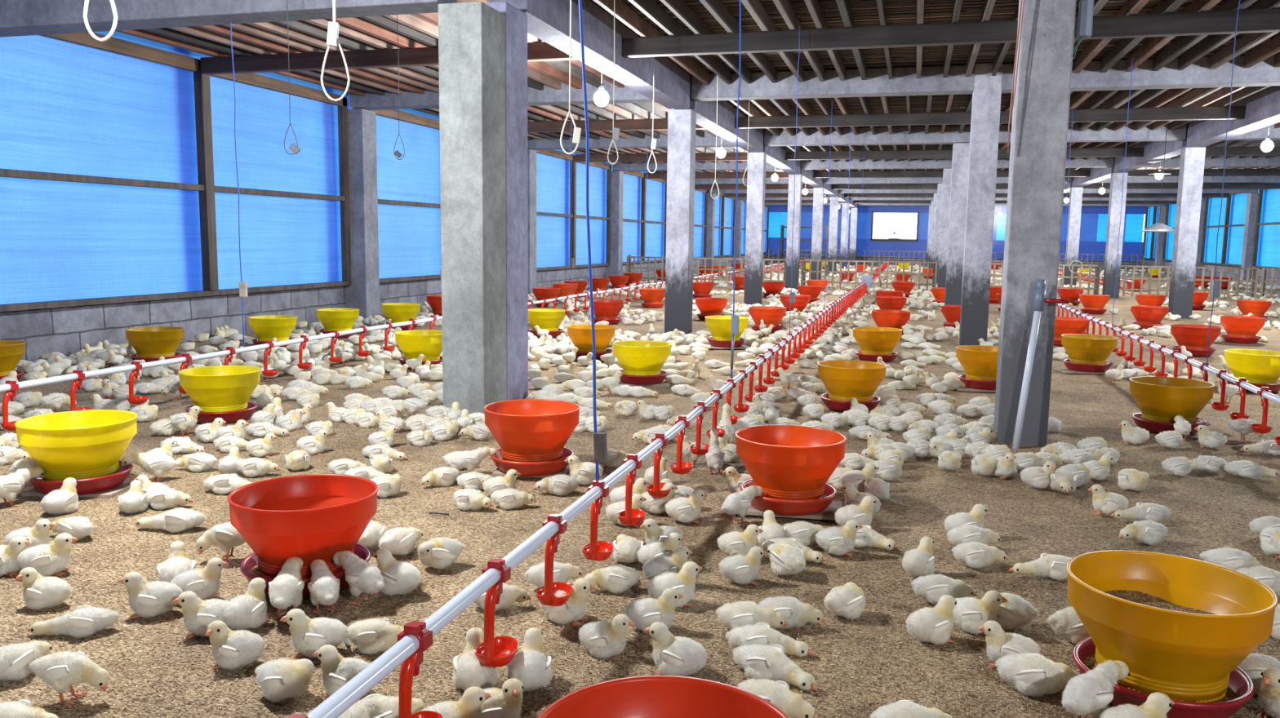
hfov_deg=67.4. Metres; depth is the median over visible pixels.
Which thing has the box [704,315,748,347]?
pet feeder
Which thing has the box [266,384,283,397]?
chick
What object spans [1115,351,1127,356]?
cup
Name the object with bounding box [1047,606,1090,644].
chick
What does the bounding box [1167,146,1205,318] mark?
concrete column
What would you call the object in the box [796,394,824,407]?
chick
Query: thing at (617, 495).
chick
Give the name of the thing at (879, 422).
chick
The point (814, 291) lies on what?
pet feeder
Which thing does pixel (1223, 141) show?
joist
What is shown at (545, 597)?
cup
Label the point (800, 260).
drinker line
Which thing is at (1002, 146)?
joist
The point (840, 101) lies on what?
joist
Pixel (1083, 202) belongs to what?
timber beam
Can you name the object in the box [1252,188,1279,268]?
window
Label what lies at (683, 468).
cup
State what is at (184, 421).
chick
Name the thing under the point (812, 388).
chick
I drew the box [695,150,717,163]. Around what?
joist
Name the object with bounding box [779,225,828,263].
rack
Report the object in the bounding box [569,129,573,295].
rope
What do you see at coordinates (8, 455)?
chick
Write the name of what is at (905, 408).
chick
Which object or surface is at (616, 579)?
chick
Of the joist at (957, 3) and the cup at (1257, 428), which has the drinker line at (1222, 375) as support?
the cup at (1257, 428)
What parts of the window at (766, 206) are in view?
frame post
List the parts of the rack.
post, post, post, post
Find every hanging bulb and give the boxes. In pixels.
[593,69,608,106]
[716,143,725,158]
[771,164,777,181]
[802,185,808,195]
[1063,196,1068,203]
[1098,183,1105,194]
[1147,161,1171,179]
[1260,125,1273,151]
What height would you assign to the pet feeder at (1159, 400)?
0.268 m
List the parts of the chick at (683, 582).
leg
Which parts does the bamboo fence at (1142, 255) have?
rail, rail, post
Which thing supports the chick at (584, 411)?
on the floor
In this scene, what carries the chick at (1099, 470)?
on the floor
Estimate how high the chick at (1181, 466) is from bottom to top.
0.088 m
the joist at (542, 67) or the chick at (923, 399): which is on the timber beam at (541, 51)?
the joist at (542, 67)
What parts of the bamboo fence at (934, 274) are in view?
post, rail, rail, rail, post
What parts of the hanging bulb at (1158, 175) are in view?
bulb globe, lamp shade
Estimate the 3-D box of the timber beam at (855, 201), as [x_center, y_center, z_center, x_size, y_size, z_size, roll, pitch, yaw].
[10.910,-5.851,35.625,5.830,0.140,0.080,3,7,16]
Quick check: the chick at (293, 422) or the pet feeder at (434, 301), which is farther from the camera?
the pet feeder at (434, 301)
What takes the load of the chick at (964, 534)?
on the floor
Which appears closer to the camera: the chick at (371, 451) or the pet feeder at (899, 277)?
the chick at (371, 451)
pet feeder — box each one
[0,340,26,381]
[14,409,137,495]
[124,326,184,362]
[177,365,260,423]
[227,474,377,597]
[248,315,297,347]
[315,307,359,337]
[381,302,420,329]
[394,329,442,368]
[426,294,441,315]
[483,399,580,475]
[528,308,565,337]
[532,287,560,306]
[537,675,789,717]
[552,283,577,297]
[564,280,587,297]
[566,324,615,359]
[587,277,609,291]
[589,300,623,324]
[608,275,628,288]
[612,340,671,385]
[624,272,643,285]
[639,288,665,307]
[656,270,665,281]
[692,282,714,297]
[694,297,727,320]
[698,266,711,275]
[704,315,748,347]
[710,265,724,275]
[731,263,744,272]
[732,276,744,290]
[735,425,846,515]
[748,306,786,333]
[762,281,785,297]
[780,294,810,315]
[796,285,822,302]
[805,262,808,271]
[806,280,828,292]
[817,360,886,411]
[839,271,855,281]
[853,326,902,362]
[854,264,867,271]
[871,309,911,335]
[875,290,903,306]
[875,296,906,310]
[892,281,915,297]
[893,274,910,281]
[897,262,910,270]
[922,268,933,278]
[931,287,945,302]
[941,305,960,328]
[955,345,998,390]
[989,286,1001,303]
[991,262,1000,269]
[996,293,1001,311]
[1053,316,1089,346]
[1057,288,1083,305]
[1061,333,1118,372]
[1066,550,1278,717]
[1077,268,1088,276]
[1079,294,1110,314]
[1125,279,1145,291]
[1128,376,1215,435]
[1130,305,1168,328]
[1135,294,1166,306]
[1147,268,1162,277]
[1170,324,1221,356]
[1192,291,1208,309]
[1194,275,1210,287]
[1213,276,1232,288]
[1220,315,1266,343]
[1224,349,1279,392]
[1236,299,1271,319]
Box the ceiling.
[591,0,1279,184]
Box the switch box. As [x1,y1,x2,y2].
[1072,0,1093,58]
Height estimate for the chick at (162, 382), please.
0.092 m
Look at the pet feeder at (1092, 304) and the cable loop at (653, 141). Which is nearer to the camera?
the cable loop at (653, 141)
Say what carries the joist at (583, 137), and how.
on the timber beam at (658, 123)
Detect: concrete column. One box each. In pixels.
[346,108,380,319]
[438,1,528,414]
[527,149,536,294]
[606,170,623,282]
[664,109,696,333]
[703,193,715,266]
[732,200,742,263]
[743,152,766,305]
[785,174,802,289]
[810,187,824,279]
[827,196,839,274]
[840,203,849,268]
[848,208,857,266]
[925,205,930,267]
[928,200,933,268]
[929,193,937,268]
[933,183,942,283]
[937,168,951,287]
[944,142,969,305]
[959,62,1003,345]
[993,0,1076,446]
[1063,186,1083,285]
[1102,172,1128,298]
[1154,206,1168,272]
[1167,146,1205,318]
[1195,200,1205,275]
[1240,193,1258,283]
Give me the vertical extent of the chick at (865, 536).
0.069 m
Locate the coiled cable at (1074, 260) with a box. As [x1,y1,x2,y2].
[1069,260,1083,273]
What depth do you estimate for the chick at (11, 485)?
3.49 m
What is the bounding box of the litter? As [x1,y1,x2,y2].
[0,406,1279,717]
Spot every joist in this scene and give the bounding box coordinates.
[115,29,365,95]
[142,27,385,95]
[168,26,404,94]
[195,24,424,93]
[222,23,439,93]
[246,22,439,86]
[275,20,439,78]
[304,18,438,69]
[328,17,432,48]
[360,15,543,90]
[383,13,560,89]
[410,108,533,140]
[411,12,582,88]
[427,108,544,140]
[457,0,624,87]
[527,39,603,88]
[527,105,612,138]
[527,110,599,139]
[527,117,585,139]
[527,132,555,139]
[533,105,629,138]
[542,132,568,139]
[555,104,644,138]
[564,149,622,164]
[573,103,660,137]
[577,148,631,164]
[589,148,642,164]
[592,0,709,84]
[593,103,667,135]
[601,148,653,164]
[611,102,661,119]
[613,148,663,164]
[625,148,666,162]
[628,0,731,84]
[631,102,704,137]
[637,147,663,153]
[649,147,667,153]
[651,102,719,137]
[660,0,751,84]
[661,147,705,163]
[695,146,728,163]
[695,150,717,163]
[698,0,777,83]
[704,146,742,163]
[723,146,742,152]
[724,169,746,178]
[729,100,778,136]
[732,146,751,152]
[732,169,746,172]
[741,0,804,82]
[749,99,794,136]
[765,169,782,178]
[769,98,809,135]
[772,0,824,81]
[786,146,810,162]
[791,98,826,135]
[802,146,823,162]
[804,0,844,80]
[813,97,842,135]
[818,145,836,162]
[831,145,847,162]
[834,97,857,134]
[835,0,866,79]
[848,145,862,161]
[858,97,875,134]
[864,145,875,161]
[876,0,893,79]
[879,145,886,161]
[880,96,893,134]
[893,144,898,161]
[906,95,911,133]
[906,144,910,161]
[916,0,924,78]
[924,94,932,133]
[935,144,942,161]
[941,94,953,133]
[943,0,962,77]
[958,93,972,133]
[965,0,995,76]
[991,4,1018,75]
[998,142,1010,149]
[999,94,1013,127]
[1065,168,1079,169]
[1066,142,1076,147]
[1066,142,1091,148]
[1067,89,1119,128]
[1069,90,1096,109]
[1071,142,1106,159]
[1073,0,1108,43]
[1074,0,1149,73]
[1079,88,1146,131]
[1084,142,1124,159]
[1096,88,1168,131]
[1097,141,1141,159]
[1100,0,1186,72]
[1113,88,1192,130]
[1125,0,1221,71]
[1132,167,1164,177]
[1134,87,1222,130]
[1137,167,1153,169]
[1142,167,1175,177]
[1151,0,1257,71]
[1151,86,1245,130]
[1168,85,1271,129]
[1170,140,1230,159]
[1177,0,1279,70]
[1204,139,1265,157]
[1209,31,1279,69]
[1210,166,1230,168]
[1211,139,1279,159]
[1212,140,1246,146]
[1222,166,1240,168]
[1225,140,1279,158]
[1234,166,1255,168]
[1239,144,1279,158]
[1244,34,1279,68]
[1248,166,1267,168]
[1260,166,1279,168]
[1274,52,1279,66]
[1274,121,1279,128]
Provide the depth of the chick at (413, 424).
4.90 m
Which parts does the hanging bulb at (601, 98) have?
globe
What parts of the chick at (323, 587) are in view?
leg, leg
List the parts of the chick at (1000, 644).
leg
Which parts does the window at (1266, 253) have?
frame post, sill, rail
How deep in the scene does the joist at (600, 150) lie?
17.94 m
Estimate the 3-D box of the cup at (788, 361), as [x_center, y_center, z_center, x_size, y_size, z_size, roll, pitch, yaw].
[1.140,0.019,7.315,0.086,0.036,0.109,3,7,16]
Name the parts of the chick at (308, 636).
leg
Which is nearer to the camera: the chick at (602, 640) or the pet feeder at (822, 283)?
the chick at (602, 640)
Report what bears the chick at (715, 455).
on the floor
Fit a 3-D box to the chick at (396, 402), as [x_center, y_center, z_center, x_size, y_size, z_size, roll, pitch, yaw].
[-1.357,0.269,5.452,0.181,0.083,0.100,1,7,1]
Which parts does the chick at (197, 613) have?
leg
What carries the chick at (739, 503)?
on the floor
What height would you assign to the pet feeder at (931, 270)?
0.268 m
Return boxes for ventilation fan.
[888,226,900,239]
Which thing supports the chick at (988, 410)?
on the floor
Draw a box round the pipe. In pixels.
[1011,279,1069,449]
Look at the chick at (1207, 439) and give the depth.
4.78 m
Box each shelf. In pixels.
[782,226,828,228]
[782,239,825,240]
[782,251,827,253]
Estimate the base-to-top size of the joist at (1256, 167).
0.120 m
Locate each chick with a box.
[0,370,17,385]
[0,400,24,415]
[0,414,22,431]
[0,432,19,448]
[0,445,31,466]
[0,466,44,507]
[0,536,31,577]
[0,640,52,680]
[0,699,58,717]
[4,519,55,549]
[8,458,39,488]
[15,391,42,408]
[15,567,71,611]
[16,533,78,577]
[23,370,46,381]
[23,408,53,417]
[26,605,119,639]
[28,650,109,707]
[37,392,76,413]
[40,477,79,515]
[48,515,93,539]
[81,377,102,391]
[89,394,115,409]
[100,378,119,397]
[108,372,126,385]
[111,384,137,399]
[114,398,130,411]
[118,480,147,514]
[118,571,182,619]
[120,452,179,483]
[128,395,149,408]
[128,404,158,422]
[133,382,164,394]
[133,474,169,505]
[135,507,205,533]
[145,487,193,510]
[146,440,173,458]
[149,417,178,435]
[150,377,173,387]
[156,540,195,582]
[158,369,179,382]
[160,436,204,454]
[161,380,182,400]
[169,405,202,437]
[170,557,229,600]
[172,591,229,639]
[175,452,217,472]
[194,417,226,443]
[195,522,245,561]
[202,473,253,495]
[204,620,265,671]
[213,435,248,453]
[215,419,248,439]
[218,446,241,474]
[222,577,270,631]
[235,457,280,477]
[244,422,289,437]
[245,432,277,457]
[250,384,267,398]
[250,403,275,425]
[253,657,314,703]
[255,387,274,408]
[262,396,283,419]
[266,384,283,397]
[268,556,304,618]
[275,408,306,431]
[280,608,347,660]
[281,386,311,399]
[284,449,311,471]
[285,404,313,424]
[288,379,315,387]
[295,392,319,407]
[296,429,330,455]
[299,383,329,395]
[305,420,333,436]
[307,560,340,615]
[312,644,369,698]
[324,402,347,422]
[327,457,367,475]
[332,551,385,605]
[337,693,426,717]
[339,408,365,425]
[342,399,364,409]
[343,466,391,479]
[344,376,373,389]
[344,393,372,401]
[346,617,404,654]
[351,412,379,428]
[356,520,385,548]
[359,399,387,413]
[361,444,407,460]
[368,425,399,448]
[369,454,393,473]
[369,474,402,498]
[372,548,422,595]
[373,397,393,403]
[373,404,411,417]
[373,410,404,432]
[378,526,422,555]
[381,385,412,399]
[386,399,406,411]
[395,397,428,415]
[404,416,427,431]
[404,429,432,447]
[407,382,429,396]
[407,413,433,419]
[415,389,437,402]
[417,537,465,569]
[421,466,460,486]
[421,686,491,717]
[423,416,451,429]
[425,404,452,417]
[426,423,454,441]
[431,382,443,391]
[431,419,458,435]
[436,389,443,403]
[441,451,467,471]
[444,401,461,420]
[451,446,497,472]
[451,627,498,690]
[453,488,493,511]
[455,408,472,432]
[456,471,492,490]
[457,422,493,441]
[468,412,484,425]
[474,582,531,611]
[479,678,524,717]
[482,469,520,495]
[489,488,536,510]
[506,627,553,692]
[524,561,582,587]
[525,389,554,399]
[533,474,579,496]
[537,577,595,627]
[541,394,571,402]
[542,383,564,395]
[558,392,584,404]
[564,454,603,484]
[573,386,600,398]
[573,417,588,432]
[577,397,613,408]
[577,614,634,659]
[578,406,603,418]
[583,564,640,594]
[584,415,607,433]
[593,448,628,467]
[600,370,623,395]
[604,493,646,526]
[608,477,649,509]
[610,384,632,396]
[612,533,643,563]
[613,400,639,416]
[624,587,683,635]
[626,386,659,397]
[631,427,666,444]
[635,400,657,419]
[636,532,684,565]
[640,482,678,514]
[640,518,683,546]
[642,546,693,580]
[644,457,668,485]
[644,622,707,676]
[646,561,702,608]
[652,424,685,439]
[653,404,675,421]
[660,478,694,499]
[664,414,696,429]
[664,488,707,524]
[671,383,702,395]
[675,435,705,467]
[689,391,711,404]
[706,427,724,475]
[715,600,788,630]
[716,402,733,443]
[716,524,763,556]
[718,436,740,462]
[718,546,767,585]
[720,485,764,524]
[721,466,751,494]
[724,622,813,657]
[730,414,749,435]
[732,644,817,691]
[736,678,817,717]
[740,402,763,416]
[740,413,765,426]
[746,391,777,403]
[752,395,774,415]
[756,510,786,546]
[758,595,826,630]
[761,405,779,422]
[761,537,826,563]
[764,386,784,399]
[767,543,806,575]
[768,417,799,425]
[783,520,825,546]
[784,387,817,399]
[795,382,822,392]
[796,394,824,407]
[799,420,835,431]
[802,403,824,418]
[814,520,862,557]
[820,412,849,427]
[823,582,865,620]
[826,466,853,490]
[834,496,877,527]
[839,453,875,469]
[839,462,879,493]
[839,483,881,515]
[839,524,897,550]
[840,408,868,424]
[847,412,871,426]
[848,397,868,412]
[848,425,892,440]
[860,444,897,461]
[863,431,894,447]
[863,476,889,500]
[866,415,892,431]
[868,412,890,426]
[870,404,900,417]
[870,700,952,717]
[872,458,902,481]
[875,384,896,397]
[875,449,904,465]
[878,395,900,408]
[885,442,915,460]
[888,416,914,431]
[897,402,927,413]
[900,411,922,422]
[901,536,935,576]
[902,428,931,442]
[905,595,956,645]
[906,419,938,433]
[906,439,932,457]
[911,573,976,605]
[915,392,935,407]
[927,400,947,413]
[928,440,953,457]
[929,429,960,442]
[933,402,954,415]
[933,413,968,426]
[934,393,955,403]
[934,423,968,439]
[937,450,962,471]
[943,438,969,457]
[943,504,988,531]
[946,524,1001,546]
[952,541,1008,568]
[952,590,1007,635]
[955,404,984,417]
[959,421,993,429]
[962,426,994,444]
[962,441,993,458]
[964,426,996,441]
[968,397,991,407]
[969,395,991,400]
[970,454,997,475]
[977,620,1040,669]
[978,403,995,416]
[978,415,994,429]
[980,444,1011,458]
[983,592,1038,631]
[992,453,1017,479]
[995,653,1081,697]
[1008,553,1071,581]
[1013,452,1039,472]
[1020,461,1056,489]
[1034,452,1064,467]
[1040,441,1077,455]
[1047,417,1061,432]
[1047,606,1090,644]
[1049,470,1077,493]
[1054,463,1090,486]
[1057,448,1111,464]
[1061,659,1130,717]
[1076,436,1106,453]
[1082,454,1113,480]
[1088,484,1128,515]
[1093,447,1119,465]
[1097,692,1174,717]
[1111,502,1170,523]
[1117,468,1149,491]
[1118,421,1150,444]
[1118,520,1168,545]
[1155,430,1183,448]
[1160,456,1192,476]
[1173,415,1191,440]
[1190,455,1227,472]
[1194,425,1226,448]
[1199,546,1263,570]
[1214,378,1239,403]
[1223,459,1279,478]
[1226,418,1263,442]
[1233,565,1279,596]
[1237,652,1279,695]
[1240,439,1279,456]
[1248,515,1279,536]
[1253,667,1279,717]
[1258,527,1279,559]
[1270,604,1279,640]
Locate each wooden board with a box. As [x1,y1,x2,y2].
[22,481,131,498]
[492,464,569,478]
[618,379,670,386]
[706,344,749,349]
[737,501,842,520]
[955,386,995,392]
[1053,367,1109,374]
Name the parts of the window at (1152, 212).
frame post, frame post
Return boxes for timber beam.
[200,41,577,74]
[527,118,705,132]
[575,152,747,162]
[622,8,1279,57]
[645,171,790,178]
[694,184,813,189]
[724,193,830,197]
[734,106,1245,128]
[764,200,842,203]
[785,147,1144,159]
[813,169,1090,177]
[831,183,1008,189]
[844,193,1007,197]
[853,200,1007,204]
[1062,200,1177,204]
[1063,193,1228,197]
[1082,182,1279,189]
[1127,168,1279,176]
[1175,146,1279,156]
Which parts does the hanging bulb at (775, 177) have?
globe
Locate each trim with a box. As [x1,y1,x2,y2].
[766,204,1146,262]
[871,211,919,241]
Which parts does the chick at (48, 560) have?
leg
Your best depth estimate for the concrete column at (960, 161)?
14.10 m
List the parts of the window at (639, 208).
rail, frame post, sill, rail, frame post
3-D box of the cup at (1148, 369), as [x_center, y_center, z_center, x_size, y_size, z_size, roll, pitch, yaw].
[3.781,0.077,7.123,0.086,0.036,0.109,3,7,16]
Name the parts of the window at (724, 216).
frame post, sill, frame post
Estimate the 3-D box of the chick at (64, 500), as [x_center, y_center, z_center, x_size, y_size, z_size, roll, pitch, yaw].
[-2.069,0.493,3.422,0.130,0.123,0.121,-6,10,-41]
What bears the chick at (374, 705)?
on the floor
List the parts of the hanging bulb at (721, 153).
globe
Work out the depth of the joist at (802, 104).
11.89 m
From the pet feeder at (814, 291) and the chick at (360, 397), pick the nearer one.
the chick at (360, 397)
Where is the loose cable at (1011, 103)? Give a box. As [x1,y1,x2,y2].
[1007,0,1024,153]
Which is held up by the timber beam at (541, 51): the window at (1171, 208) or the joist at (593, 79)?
the joist at (593, 79)
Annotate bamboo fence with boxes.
[626,255,786,287]
[768,248,849,263]
[800,257,937,290]
[855,250,1004,267]
[990,262,1100,294]
[1058,253,1143,269]
[1119,265,1258,298]
[1259,266,1279,298]
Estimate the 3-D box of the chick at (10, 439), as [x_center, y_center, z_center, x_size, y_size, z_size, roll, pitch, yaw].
[-2.917,0.380,4.417,0.097,0.080,0.174,1,7,1]
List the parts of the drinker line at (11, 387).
drop arm, drop arm, drop arm, drop arm, drop arm, drop arm, drop arm, drop arm, drop arm, drop arm, drop arm, drop arm, drop arm, drop arm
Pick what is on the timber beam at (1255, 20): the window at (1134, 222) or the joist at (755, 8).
the joist at (755, 8)
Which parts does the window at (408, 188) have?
rail, sill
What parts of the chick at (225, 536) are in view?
leg, leg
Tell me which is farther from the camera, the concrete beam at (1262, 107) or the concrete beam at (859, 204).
the concrete beam at (859, 204)
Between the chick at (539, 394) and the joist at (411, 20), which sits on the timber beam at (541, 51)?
the joist at (411, 20)
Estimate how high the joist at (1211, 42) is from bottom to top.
0.120 m
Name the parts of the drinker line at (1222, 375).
drop arm, drop arm, drop arm, drop arm, drop arm, drop arm, drop arm, drop arm, drop arm, drop arm, drop arm, drop arm, drop arm, drop arm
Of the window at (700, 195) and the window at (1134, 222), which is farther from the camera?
the window at (1134, 222)
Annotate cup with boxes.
[0,421,16,431]
[68,407,92,411]
[126,395,148,404]
[177,387,186,394]
[262,369,278,376]
[297,362,311,368]
[328,356,342,362]
[356,351,369,356]
[382,346,395,351]
[411,711,442,717]
[474,635,517,667]
[536,582,572,606]
[582,541,613,561]
[617,508,644,525]
[646,482,671,497]
[670,461,692,474]
[689,443,709,455]
[706,428,724,437]
[720,415,737,425]
[733,404,749,413]
[744,394,759,402]
[754,385,768,392]
[762,377,776,384]
[770,370,779,377]
[777,364,789,370]
[784,358,795,364]
[790,353,800,358]
[795,348,805,353]
[800,344,809,349]
[805,340,813,344]
[809,336,817,340]
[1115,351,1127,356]
[1124,355,1136,361]
[1133,360,1146,366]
[1142,366,1156,372]
[1154,372,1168,377]
[1210,402,1229,410]
[1229,412,1248,420]
[1250,423,1271,433]
[1275,436,1279,445]
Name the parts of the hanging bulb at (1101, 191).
globe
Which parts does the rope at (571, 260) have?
cord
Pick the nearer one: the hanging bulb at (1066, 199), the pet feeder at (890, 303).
the pet feeder at (890, 303)
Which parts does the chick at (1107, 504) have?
leg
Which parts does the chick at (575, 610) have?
leg, leg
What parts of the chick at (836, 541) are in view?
leg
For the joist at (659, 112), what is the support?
on the timber beam at (658, 123)
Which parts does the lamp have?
lamp shade, lamp cord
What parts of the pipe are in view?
valve handle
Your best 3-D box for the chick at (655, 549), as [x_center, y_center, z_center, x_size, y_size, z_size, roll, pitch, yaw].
[0.058,0.587,2.930,0.121,0.115,0.113,5,8,28]
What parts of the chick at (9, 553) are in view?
leg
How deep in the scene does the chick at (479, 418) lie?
5.05 m
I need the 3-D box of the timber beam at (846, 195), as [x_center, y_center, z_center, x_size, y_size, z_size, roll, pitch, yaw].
[9.536,-5.267,30.832,5.830,0.140,0.080,3,7,16]
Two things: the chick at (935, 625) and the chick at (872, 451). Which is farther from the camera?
the chick at (872, 451)
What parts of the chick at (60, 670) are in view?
leg, leg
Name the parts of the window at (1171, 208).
frame post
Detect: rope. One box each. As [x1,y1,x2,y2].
[230,22,248,346]
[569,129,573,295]
[578,0,607,480]
[645,136,648,284]
[729,0,741,378]
[788,26,799,333]
[823,100,832,308]
[844,129,851,293]
[857,150,864,284]
[1059,108,1073,304]
[1111,57,1133,326]
[1205,0,1239,367]
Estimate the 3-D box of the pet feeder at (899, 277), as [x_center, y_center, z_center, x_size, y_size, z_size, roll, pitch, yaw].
[6.295,-1.938,23.023,0.406,0.268,0.406,0,7,-6]
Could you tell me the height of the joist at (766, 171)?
0.120 m
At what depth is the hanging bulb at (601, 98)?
7.71 m
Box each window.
[0,31,351,311]
[348,93,441,283]
[532,149,611,271]
[610,161,666,264]
[693,189,707,257]
[707,189,736,257]
[741,200,746,255]
[763,204,768,253]
[768,212,787,237]
[800,212,871,239]
[917,213,928,239]
[992,213,997,239]
[995,213,1006,240]
[1060,213,1098,241]
[1096,213,1107,241]
[1123,213,1126,241]
[1124,213,1144,242]
[1142,204,1166,260]
[1162,197,1205,261]
[1200,188,1259,266]
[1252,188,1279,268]
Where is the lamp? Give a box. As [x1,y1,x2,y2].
[1142,124,1175,231]
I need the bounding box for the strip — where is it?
[343,636,350,648]
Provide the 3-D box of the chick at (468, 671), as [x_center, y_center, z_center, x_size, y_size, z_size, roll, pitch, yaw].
[-0.368,0.677,2.138,0.120,0.122,0.129,5,8,28]
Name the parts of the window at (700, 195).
rail, frame post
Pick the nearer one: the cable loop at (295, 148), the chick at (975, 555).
the chick at (975, 555)
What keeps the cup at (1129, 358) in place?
on the drinker line at (1222, 375)
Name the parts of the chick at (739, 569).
leg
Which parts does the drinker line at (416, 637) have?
drop arm, drop arm, drop arm, drop arm, drop arm, drop arm, drop arm, drop arm, drop arm, drop arm, drop arm, drop arm, drop arm, drop arm, drop arm, drop arm, drop arm, drop arm, drop arm, drop arm, drop arm, drop arm, drop arm, drop arm, drop arm, drop arm, drop arm, drop arm, drop arm, drop arm, drop arm, drop arm, drop arm, drop arm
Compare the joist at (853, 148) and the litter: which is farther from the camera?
the joist at (853, 148)
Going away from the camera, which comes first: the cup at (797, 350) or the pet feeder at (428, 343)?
the pet feeder at (428, 343)
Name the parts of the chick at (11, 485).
leg, leg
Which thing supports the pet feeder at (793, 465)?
on the wooden board at (828, 513)
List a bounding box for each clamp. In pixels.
[572,127,581,143]
[612,127,619,140]
[650,138,656,149]
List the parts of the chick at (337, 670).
leg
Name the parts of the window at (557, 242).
rail, frame post, sill, rail, frame post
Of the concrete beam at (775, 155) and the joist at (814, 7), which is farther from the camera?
the concrete beam at (775, 155)
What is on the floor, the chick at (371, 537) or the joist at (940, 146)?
the chick at (371, 537)
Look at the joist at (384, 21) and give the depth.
7.62 m
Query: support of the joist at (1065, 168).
on the timber beam at (1073, 173)
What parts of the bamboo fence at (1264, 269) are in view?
post, rail, rail, rail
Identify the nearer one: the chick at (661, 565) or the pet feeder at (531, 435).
the chick at (661, 565)
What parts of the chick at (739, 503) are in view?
leg, leg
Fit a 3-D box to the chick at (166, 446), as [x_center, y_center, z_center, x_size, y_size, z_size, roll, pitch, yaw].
[-2.076,0.409,4.138,0.117,0.111,0.109,-2,8,-22]
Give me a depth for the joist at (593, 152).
18.12 m
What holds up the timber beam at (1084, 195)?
attached to the concrete beam
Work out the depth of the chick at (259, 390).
5.86 m
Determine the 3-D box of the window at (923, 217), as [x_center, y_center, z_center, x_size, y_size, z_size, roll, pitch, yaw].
[12.511,-5.714,41.279,1.150,1.130,0.001,3,7,16]
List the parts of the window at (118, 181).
rail, sill, frame post, rail, frame post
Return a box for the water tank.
[861,275,872,294]
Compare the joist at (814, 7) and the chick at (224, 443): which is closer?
the chick at (224, 443)
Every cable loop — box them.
[83,0,117,41]
[284,0,300,155]
[320,0,350,101]
[393,14,404,159]
[560,0,581,154]
[607,0,619,164]
[647,57,657,173]
[710,75,719,199]
[742,99,751,186]
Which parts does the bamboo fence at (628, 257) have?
post, rail, rail, rail, post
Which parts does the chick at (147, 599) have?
leg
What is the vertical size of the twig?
0.008 m
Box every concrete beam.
[0,0,457,36]
[349,79,655,110]
[492,0,690,109]
[527,131,736,149]
[612,160,780,170]
[674,78,763,151]
[691,54,1279,101]
[694,177,805,184]
[708,189,813,193]
[737,197,830,199]
[751,130,800,173]
[764,122,1186,146]
[764,203,842,205]
[790,160,822,187]
[800,156,1114,169]
[822,177,838,196]
[823,177,1071,183]
[838,189,1008,193]
[838,193,848,203]
[848,197,857,208]
[848,197,1007,200]
[857,203,1006,205]
[1062,197,1204,200]
[1062,204,1165,206]
[1063,177,1072,192]
[1063,188,1257,193]
[1071,156,1120,186]
[1096,176,1279,182]
[1114,123,1191,172]
[1142,155,1279,167]
[1186,85,1279,146]
[1224,124,1279,140]
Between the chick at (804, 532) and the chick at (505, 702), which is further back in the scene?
the chick at (804, 532)
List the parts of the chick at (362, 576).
leg, leg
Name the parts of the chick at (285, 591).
leg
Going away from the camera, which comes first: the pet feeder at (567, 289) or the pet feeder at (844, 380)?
the pet feeder at (844, 380)
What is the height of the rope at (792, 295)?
2.284 m
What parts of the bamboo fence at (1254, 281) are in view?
rail, rail, rail, post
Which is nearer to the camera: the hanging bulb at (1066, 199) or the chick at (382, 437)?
the chick at (382, 437)
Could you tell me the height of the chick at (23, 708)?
0.082 m
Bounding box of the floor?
[0,262,1279,717]
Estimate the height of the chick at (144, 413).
0.096 m
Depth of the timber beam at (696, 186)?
27.49 m
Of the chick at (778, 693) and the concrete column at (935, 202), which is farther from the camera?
the concrete column at (935, 202)
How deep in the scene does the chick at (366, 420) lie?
5.00 m
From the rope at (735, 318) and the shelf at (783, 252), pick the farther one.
the shelf at (783, 252)
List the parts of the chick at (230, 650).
leg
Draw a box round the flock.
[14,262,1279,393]
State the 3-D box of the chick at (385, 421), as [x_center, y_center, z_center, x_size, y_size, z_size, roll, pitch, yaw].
[-1.270,0.321,4.895,0.130,0.121,0.121,6,9,38]
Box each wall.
[0,253,766,362]
[765,254,1143,269]
[1143,259,1279,286]
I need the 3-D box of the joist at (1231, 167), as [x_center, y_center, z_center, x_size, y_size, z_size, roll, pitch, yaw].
[12.159,-3.970,19.723,0.032,0.120,4.780,3,7,16]
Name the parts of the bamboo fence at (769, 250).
rail, rail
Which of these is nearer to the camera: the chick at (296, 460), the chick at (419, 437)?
the chick at (296, 460)
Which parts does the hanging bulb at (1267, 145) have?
globe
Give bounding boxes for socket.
[288,143,300,154]
[326,21,339,47]
[394,150,402,158]
[598,85,604,90]
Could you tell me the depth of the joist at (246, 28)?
8.23 m
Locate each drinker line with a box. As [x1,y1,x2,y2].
[0,273,718,431]
[283,280,867,717]
[727,258,810,281]
[866,258,890,280]
[1056,303,1279,445]
[1057,267,1132,288]
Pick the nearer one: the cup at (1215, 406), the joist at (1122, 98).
the cup at (1215, 406)
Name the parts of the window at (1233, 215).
frame post, rail, sill, frame post, rail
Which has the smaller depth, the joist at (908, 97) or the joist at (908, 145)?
the joist at (908, 97)
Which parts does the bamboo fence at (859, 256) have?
rail, rail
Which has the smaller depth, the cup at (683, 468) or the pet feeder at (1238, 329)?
the cup at (683, 468)
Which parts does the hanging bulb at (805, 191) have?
globe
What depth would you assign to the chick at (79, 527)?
3.12 m
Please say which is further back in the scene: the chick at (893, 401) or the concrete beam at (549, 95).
the concrete beam at (549, 95)
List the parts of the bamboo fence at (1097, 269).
rail, rail, rail, post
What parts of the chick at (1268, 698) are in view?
leg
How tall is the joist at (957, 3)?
0.120 m
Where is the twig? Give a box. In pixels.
[429,512,448,515]
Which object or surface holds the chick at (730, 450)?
on the floor
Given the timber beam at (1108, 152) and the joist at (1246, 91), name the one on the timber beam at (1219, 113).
the joist at (1246, 91)

